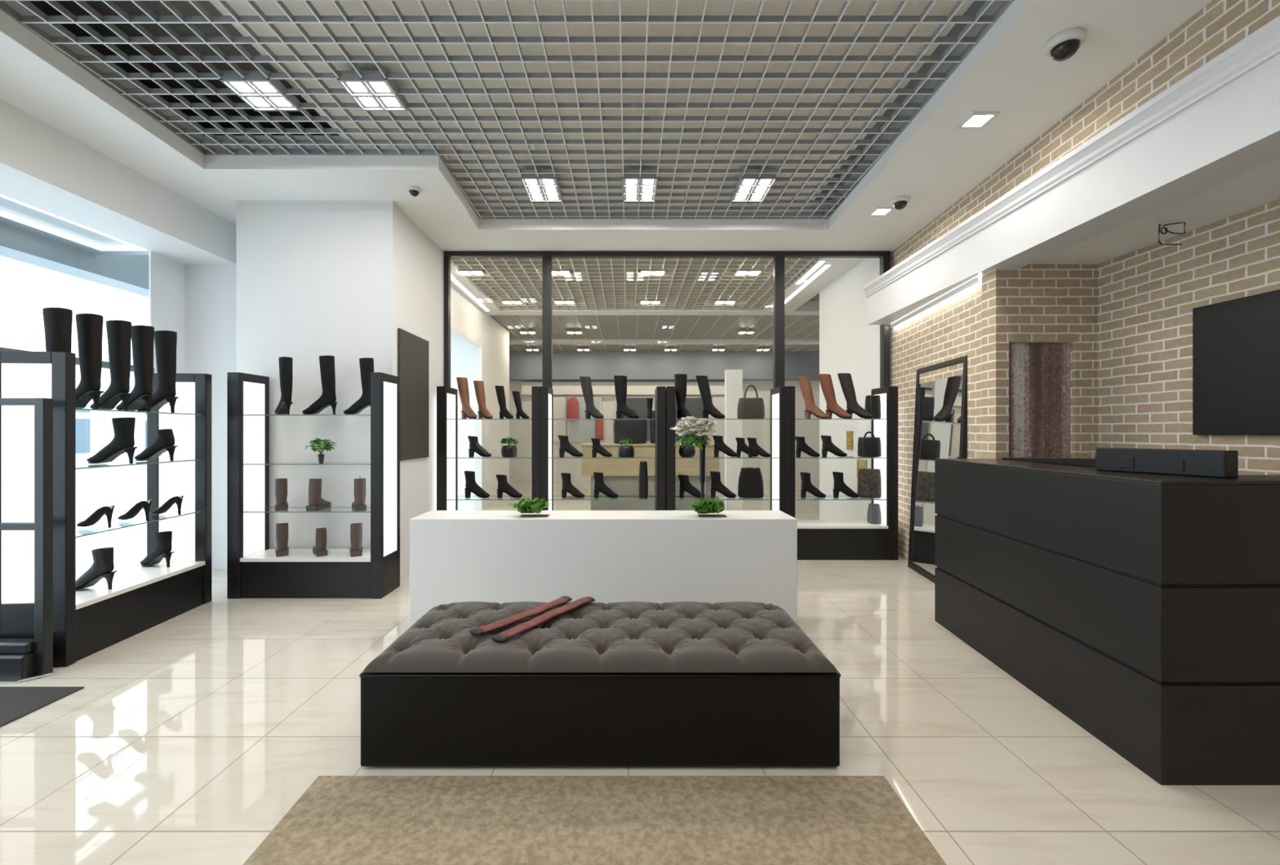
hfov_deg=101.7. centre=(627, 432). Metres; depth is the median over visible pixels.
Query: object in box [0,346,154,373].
window frame
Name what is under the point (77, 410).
glass shelf
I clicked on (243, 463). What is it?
glass shelf
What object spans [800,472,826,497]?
boot
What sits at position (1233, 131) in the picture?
beam
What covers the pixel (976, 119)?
recessed light
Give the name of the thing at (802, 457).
glass shelf
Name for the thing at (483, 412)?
boot
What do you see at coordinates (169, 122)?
ceiling
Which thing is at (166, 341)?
boot
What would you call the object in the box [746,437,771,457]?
boot
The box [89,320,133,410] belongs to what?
boot
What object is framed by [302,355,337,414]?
boot
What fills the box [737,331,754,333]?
recessed light
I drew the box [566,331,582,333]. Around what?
recessed light
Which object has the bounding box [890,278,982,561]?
wall
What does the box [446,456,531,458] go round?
glass shelf
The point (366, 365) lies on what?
boot
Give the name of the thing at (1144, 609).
reception counter
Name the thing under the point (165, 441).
heels
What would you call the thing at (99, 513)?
shoe
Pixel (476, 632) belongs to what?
strap
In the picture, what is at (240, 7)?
ceiling slab
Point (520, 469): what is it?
wall
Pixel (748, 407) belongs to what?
handbag
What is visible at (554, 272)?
recessed light
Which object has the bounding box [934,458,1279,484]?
countertop
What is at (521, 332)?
recessed light
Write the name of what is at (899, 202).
dome camera
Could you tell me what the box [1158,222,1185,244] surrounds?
bracket
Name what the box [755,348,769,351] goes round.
recessed light
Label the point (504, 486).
boot
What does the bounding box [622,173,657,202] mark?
ceiling light
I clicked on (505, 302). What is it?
recessed light
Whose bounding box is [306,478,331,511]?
boot
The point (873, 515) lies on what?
handbag
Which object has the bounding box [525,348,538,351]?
recessed light
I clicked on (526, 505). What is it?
plant
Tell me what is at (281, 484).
boot
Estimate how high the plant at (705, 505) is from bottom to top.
0.134 m
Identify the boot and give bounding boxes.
[42,307,72,352]
[75,313,104,409]
[75,546,116,591]
[86,417,137,463]
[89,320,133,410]
[115,324,155,412]
[136,330,178,413]
[139,531,174,567]
[274,356,293,414]
[274,478,288,511]
[275,523,288,556]
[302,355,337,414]
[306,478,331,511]
[312,528,327,556]
[343,357,373,414]
[350,523,362,557]
[351,475,366,511]
[456,377,477,418]
[464,471,489,497]
[467,435,491,457]
[473,380,493,418]
[494,386,513,418]
[495,475,522,497]
[511,391,529,418]
[558,435,583,457]
[560,473,585,497]
[579,376,604,418]
[591,438,612,457]
[593,472,617,497]
[613,375,639,418]
[646,398,653,418]
[674,373,691,418]
[678,475,705,497]
[695,375,725,418]
[710,471,736,497]
[712,435,738,457]
[735,437,758,457]
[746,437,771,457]
[795,436,820,457]
[797,376,829,418]
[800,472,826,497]
[817,373,852,418]
[820,435,847,457]
[832,471,859,497]
[837,373,873,418]
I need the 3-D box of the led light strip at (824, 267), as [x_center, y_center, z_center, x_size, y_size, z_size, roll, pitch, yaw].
[2.610,-2.178,8.025,0.080,0.025,2.550,0,0,0]
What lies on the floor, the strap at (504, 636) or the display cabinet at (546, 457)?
the display cabinet at (546, 457)
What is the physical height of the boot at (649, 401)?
0.242 m
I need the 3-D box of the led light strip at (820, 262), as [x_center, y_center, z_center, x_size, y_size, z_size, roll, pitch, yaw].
[2.475,-2.178,7.100,0.080,0.025,1.000,0,0,1]
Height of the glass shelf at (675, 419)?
0.008 m
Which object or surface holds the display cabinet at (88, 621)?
on the floor
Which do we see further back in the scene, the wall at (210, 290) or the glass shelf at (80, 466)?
the wall at (210, 290)
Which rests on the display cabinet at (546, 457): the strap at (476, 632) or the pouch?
the pouch
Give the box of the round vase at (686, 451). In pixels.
[678,442,695,457]
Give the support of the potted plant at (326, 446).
on the display cabinet at (254, 570)
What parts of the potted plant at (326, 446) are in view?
pot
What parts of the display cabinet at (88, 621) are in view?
light panel, panel, board, light panel, panel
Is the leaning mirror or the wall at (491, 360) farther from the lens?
the wall at (491, 360)
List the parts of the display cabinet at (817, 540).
panel, board, light panel, panel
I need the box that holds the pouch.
[638,461,648,497]
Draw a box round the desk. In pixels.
[579,443,719,510]
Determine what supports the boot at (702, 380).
on the display cabinet at (778, 497)
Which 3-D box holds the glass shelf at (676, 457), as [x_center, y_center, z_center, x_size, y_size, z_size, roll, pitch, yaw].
[1.080,0.277,5.820,1.130,0.008,0.340,0,0,0]
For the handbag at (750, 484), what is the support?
on the display cabinet at (778, 497)
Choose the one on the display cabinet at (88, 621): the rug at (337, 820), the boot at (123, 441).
the boot at (123, 441)
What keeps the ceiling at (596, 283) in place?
attached to the wall at (462, 353)
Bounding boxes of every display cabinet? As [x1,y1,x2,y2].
[0,351,211,667]
[226,372,399,599]
[436,386,539,510]
[539,386,665,510]
[665,386,787,514]
[787,386,897,559]
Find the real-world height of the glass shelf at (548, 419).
0.008 m
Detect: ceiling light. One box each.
[218,70,301,111]
[336,70,408,111]
[520,173,563,202]
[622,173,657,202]
[730,173,777,202]
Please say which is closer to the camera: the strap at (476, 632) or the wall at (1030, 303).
the strap at (476, 632)
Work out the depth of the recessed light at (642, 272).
7.11 m
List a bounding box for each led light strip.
[450,273,490,311]
[772,263,831,311]
[795,259,826,284]
[890,276,981,328]
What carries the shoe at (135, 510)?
on the display cabinet at (88, 621)
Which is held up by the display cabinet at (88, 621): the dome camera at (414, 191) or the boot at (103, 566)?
the boot at (103, 566)
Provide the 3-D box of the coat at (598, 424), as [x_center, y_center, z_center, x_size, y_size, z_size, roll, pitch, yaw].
[-0.800,-0.115,14.560,0.245,0.670,0.196,0,0,-25]
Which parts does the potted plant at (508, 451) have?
pot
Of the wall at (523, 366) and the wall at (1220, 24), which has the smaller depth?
the wall at (1220, 24)
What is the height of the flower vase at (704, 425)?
0.719 m
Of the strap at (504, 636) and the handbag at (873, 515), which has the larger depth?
the handbag at (873, 515)
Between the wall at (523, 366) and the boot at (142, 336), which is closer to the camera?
the boot at (142, 336)
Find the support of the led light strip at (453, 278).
attached to the wall at (491, 360)
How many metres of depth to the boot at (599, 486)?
5.76 m
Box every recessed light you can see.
[458,270,484,275]
[501,300,522,304]
[519,331,535,333]
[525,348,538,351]
[552,270,570,275]
[554,300,574,304]
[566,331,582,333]
[577,348,589,351]
[623,348,635,351]
[640,270,664,275]
[640,300,660,304]
[664,348,677,351]
[711,348,724,351]
[715,300,735,304]
[734,270,761,275]
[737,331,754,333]
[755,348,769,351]
[867,207,894,216]
[955,111,999,128]
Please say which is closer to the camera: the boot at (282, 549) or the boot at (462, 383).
the boot at (282, 549)
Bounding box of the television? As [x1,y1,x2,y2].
[1192,289,1279,435]
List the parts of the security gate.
rail, rail, post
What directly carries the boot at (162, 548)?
on the display cabinet at (88, 621)
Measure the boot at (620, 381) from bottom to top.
0.486 m
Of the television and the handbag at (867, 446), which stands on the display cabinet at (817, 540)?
the handbag at (867, 446)
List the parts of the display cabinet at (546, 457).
panel, light panel, panel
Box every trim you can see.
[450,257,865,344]
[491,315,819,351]
[863,15,1279,297]
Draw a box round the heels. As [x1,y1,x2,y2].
[134,429,177,461]
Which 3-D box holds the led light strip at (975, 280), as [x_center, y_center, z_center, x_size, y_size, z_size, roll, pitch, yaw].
[2.903,-1.214,5.036,0.034,0.044,1.840,0,0,7]
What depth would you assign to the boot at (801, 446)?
5.76 m
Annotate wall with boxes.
[149,251,184,373]
[184,264,235,569]
[450,333,474,495]
[474,311,509,509]
[509,351,819,380]
[509,380,819,480]
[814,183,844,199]
[819,257,879,519]
[890,0,1279,268]
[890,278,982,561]
[981,264,1097,458]
[1097,199,1279,475]
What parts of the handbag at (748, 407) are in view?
handle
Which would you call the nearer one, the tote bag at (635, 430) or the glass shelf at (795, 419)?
the glass shelf at (795, 419)
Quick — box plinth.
[409,510,797,627]
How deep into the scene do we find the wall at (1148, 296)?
3.42 m
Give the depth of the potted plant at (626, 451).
5.73 m
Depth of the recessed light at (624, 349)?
13.74 m
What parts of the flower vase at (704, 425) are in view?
glass rod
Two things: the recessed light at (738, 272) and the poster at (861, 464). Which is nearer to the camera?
the poster at (861, 464)
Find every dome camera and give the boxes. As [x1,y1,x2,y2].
[407,185,421,196]
[890,195,910,209]
[1044,26,1087,61]
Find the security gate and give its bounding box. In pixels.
[0,398,53,683]
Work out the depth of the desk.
6.95 m
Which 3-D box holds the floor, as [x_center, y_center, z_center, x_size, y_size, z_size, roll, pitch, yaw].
[0.000,1.430,6.700,11.200,0.100,16.600,0,0,0]
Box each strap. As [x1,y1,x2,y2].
[469,595,572,636]
[491,596,595,643]
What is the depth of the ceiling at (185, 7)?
4.01 m
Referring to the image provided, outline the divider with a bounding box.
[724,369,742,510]
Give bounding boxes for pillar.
[235,200,444,580]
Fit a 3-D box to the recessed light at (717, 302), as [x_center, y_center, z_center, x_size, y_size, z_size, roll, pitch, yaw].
[1.640,-2.195,8.770,0.325,0.030,0.162,0,0,0]
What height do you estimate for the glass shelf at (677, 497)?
0.008 m
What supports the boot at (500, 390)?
on the display cabinet at (447, 497)
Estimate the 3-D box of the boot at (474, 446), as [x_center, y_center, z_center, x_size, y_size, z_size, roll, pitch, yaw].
[-1.648,0.155,5.790,0.280,0.234,0.093,0,0,10]
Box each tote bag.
[613,408,647,444]
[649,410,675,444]
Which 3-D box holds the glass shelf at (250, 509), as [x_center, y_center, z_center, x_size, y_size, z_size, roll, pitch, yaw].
[-2.679,0.665,4.498,1.083,0.008,0.300,0,0,0]
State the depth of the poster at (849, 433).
6.95 m
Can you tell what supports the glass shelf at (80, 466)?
attached to the display cabinet at (88, 621)
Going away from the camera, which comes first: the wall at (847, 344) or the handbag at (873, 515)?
the handbag at (873, 515)
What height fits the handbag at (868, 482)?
0.319 m
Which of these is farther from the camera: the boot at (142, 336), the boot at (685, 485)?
the boot at (685, 485)
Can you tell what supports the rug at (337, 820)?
on the floor
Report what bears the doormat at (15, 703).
on the floor
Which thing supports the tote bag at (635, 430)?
on the desk
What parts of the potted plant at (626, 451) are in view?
pot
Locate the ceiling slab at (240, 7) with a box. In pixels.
[209,0,973,206]
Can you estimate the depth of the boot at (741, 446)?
5.84 m
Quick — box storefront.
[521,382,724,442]
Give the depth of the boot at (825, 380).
5.82 m
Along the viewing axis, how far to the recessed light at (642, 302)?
8.71 m
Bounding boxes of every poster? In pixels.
[846,431,853,449]
[857,458,866,477]
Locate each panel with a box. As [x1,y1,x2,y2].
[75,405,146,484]
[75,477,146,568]
[397,328,428,460]
[489,315,819,351]
[1008,342,1070,457]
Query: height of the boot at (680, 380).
0.511 m
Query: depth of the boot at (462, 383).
5.82 m
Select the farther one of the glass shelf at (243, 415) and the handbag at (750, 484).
the handbag at (750, 484)
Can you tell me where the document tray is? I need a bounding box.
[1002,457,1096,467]
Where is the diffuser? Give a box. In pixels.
[784,264,831,304]
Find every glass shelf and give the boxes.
[75,408,201,415]
[75,459,201,469]
[75,511,201,537]
[242,414,370,417]
[242,462,370,465]
[242,506,370,512]
[446,418,531,420]
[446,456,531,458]
[446,495,531,500]
[548,418,656,420]
[548,456,656,458]
[548,495,656,500]
[675,418,779,420]
[675,456,779,458]
[675,495,779,500]
[795,418,886,420]
[795,456,886,458]
[795,495,886,500]
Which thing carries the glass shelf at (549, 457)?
attached to the display cabinet at (546, 457)
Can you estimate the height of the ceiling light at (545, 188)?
0.060 m
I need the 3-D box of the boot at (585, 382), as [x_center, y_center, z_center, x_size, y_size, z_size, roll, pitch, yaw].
[-0.403,-0.393,5.818,0.363,0.486,0.110,0,0,44]
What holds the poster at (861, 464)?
attached to the wall at (847, 344)
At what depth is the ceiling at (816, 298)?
9.22 m
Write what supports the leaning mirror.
on the floor
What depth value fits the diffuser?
7.52 m
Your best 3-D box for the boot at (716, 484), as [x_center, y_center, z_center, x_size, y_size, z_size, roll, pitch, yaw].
[1.061,0.579,5.790,0.292,0.292,0.097,0,0,8]
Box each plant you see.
[305,437,336,462]
[498,437,518,457]
[508,497,549,517]
[617,438,634,457]
[688,497,727,517]
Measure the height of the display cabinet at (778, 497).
1.880 m
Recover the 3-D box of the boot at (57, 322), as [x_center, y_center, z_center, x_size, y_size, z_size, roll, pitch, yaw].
[-3.566,-0.453,3.201,0.285,0.610,0.109,0,0,8]
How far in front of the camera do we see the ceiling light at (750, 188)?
4.70 m
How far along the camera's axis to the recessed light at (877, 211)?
4.94 m
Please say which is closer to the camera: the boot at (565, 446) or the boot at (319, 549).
the boot at (319, 549)
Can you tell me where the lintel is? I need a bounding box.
[450,284,481,346]
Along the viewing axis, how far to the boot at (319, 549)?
4.41 m
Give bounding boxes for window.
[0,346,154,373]
[444,251,890,389]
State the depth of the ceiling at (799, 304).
9.40 m
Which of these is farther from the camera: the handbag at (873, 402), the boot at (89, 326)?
the handbag at (873, 402)
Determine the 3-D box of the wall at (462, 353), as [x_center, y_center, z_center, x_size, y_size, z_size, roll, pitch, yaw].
[-4.175,-0.470,11.450,2.850,3.700,0.100,0,0,0]
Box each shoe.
[76,505,115,528]
[117,499,151,520]
[151,495,183,515]
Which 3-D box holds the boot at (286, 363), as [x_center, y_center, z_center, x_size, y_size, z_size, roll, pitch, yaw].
[-2.969,-0.396,4.483,0.258,0.490,0.095,0,0,38]
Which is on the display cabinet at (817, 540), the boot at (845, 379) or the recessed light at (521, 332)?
the boot at (845, 379)
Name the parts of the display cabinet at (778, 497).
panel, light panel, panel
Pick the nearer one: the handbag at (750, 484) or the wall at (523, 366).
the handbag at (750, 484)
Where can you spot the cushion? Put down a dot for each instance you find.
(624, 637)
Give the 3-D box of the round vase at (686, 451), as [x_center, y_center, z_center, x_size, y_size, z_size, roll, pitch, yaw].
[0.660,0.191,5.800,0.188,0.162,0.188,0,0,0]
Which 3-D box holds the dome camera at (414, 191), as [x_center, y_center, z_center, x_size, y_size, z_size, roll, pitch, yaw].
[-1.840,-2.067,4.480,0.110,0.065,0.110,0,0,0]
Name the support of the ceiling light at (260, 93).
attached to the ceiling at (169, 122)
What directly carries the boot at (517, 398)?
on the display cabinet at (447, 497)
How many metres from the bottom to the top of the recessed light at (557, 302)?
0.030 m
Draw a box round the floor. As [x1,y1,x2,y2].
[0,480,1279,864]
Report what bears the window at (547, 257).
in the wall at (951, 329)
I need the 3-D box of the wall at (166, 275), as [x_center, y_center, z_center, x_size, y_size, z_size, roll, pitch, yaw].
[-4.480,-0.160,5.065,0.020,3.080,0.370,0,0,0]
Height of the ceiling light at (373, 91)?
0.060 m
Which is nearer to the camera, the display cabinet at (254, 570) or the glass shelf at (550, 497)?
the display cabinet at (254, 570)
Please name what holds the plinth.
on the floor
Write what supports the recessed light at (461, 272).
in the ceiling at (596, 283)
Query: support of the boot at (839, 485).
on the display cabinet at (817, 540)
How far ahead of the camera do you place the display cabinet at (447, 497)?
5.62 m
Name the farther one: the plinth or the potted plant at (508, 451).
the potted plant at (508, 451)
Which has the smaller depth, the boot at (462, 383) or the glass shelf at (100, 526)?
the glass shelf at (100, 526)
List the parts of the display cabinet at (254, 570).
panel, light panel, board, panel, light panel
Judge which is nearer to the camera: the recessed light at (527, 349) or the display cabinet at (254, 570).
the display cabinet at (254, 570)
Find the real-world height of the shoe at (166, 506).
0.147 m
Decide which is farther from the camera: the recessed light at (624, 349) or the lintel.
the recessed light at (624, 349)
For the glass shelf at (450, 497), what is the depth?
5.75 m
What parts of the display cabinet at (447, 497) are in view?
panel, light panel, panel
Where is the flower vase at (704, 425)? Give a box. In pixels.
[670,416,718,513]
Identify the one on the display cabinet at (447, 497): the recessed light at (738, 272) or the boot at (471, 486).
the boot at (471, 486)
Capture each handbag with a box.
[737,384,764,418]
[737,467,764,497]
[857,431,881,457]
[857,468,881,497]
[864,395,880,418]
[866,503,881,524]
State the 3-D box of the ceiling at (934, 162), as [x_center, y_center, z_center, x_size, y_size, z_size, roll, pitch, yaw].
[-0.700,-2.235,2.280,8.000,0.270,7.760,0,0,0]
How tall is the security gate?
1.575 m
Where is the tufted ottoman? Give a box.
[359,601,840,766]
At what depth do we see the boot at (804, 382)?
5.82 m
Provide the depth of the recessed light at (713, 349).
13.74 m
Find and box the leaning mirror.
[907,355,967,583]
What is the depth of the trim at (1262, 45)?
2.82 m
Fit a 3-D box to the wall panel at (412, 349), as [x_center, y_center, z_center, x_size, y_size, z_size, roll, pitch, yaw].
[-2.116,-0.352,5.160,0.022,1.225,0.700,0,0,0]
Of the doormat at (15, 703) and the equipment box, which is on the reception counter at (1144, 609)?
the equipment box
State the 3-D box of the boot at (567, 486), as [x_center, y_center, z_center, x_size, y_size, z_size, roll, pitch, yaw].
[-0.609,0.589,5.790,0.273,0.273,0.090,0,0,8]
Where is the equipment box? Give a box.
[1096,448,1238,478]
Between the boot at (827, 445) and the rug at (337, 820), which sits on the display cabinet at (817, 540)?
the boot at (827, 445)
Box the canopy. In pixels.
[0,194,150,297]
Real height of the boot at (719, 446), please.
0.241 m
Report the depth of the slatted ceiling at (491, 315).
11.50 m
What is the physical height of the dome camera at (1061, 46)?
0.104 m
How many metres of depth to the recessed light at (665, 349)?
13.74 m
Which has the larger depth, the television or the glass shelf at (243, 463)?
the glass shelf at (243, 463)
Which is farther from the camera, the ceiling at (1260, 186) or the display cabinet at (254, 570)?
the display cabinet at (254, 570)
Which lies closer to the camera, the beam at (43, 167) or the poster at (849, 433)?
the beam at (43, 167)
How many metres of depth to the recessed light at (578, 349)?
13.74 m
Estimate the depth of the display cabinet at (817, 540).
5.63 m
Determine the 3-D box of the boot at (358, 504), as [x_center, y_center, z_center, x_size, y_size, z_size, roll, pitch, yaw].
[-2.327,0.515,4.503,0.100,0.292,0.276,0,0,-34]
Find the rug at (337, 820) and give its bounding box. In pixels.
[243,776,946,864]
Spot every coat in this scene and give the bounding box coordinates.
[566,395,578,418]
[595,420,604,440]
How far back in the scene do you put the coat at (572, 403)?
14.49 m
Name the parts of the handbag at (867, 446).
handle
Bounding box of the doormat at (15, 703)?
[0,687,84,727]
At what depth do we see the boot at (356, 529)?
4.40 m
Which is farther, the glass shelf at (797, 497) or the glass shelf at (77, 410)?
the glass shelf at (797, 497)
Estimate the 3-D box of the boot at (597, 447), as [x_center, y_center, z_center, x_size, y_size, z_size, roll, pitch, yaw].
[-0.290,0.169,5.791,0.248,0.208,0.083,0,0,15]
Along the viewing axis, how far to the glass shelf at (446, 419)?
5.66 m
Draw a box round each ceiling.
[0,0,1014,219]
[0,0,1213,253]
[28,0,986,183]
[450,257,818,310]
[808,293,819,301]
[1030,159,1279,264]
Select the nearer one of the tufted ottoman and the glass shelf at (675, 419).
the tufted ottoman
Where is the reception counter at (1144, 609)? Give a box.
[934,458,1279,785]
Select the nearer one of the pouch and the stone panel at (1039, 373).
the stone panel at (1039, 373)
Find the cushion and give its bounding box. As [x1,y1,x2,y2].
[361,601,839,674]
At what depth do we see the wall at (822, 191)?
6.11 m
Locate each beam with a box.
[0,98,235,264]
[866,53,1279,324]
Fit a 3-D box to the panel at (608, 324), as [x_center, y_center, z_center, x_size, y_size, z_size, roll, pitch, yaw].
[0.000,-2.320,12.110,11.000,0.120,4.780,0,0,0]
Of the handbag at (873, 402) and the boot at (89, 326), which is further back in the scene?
the handbag at (873, 402)

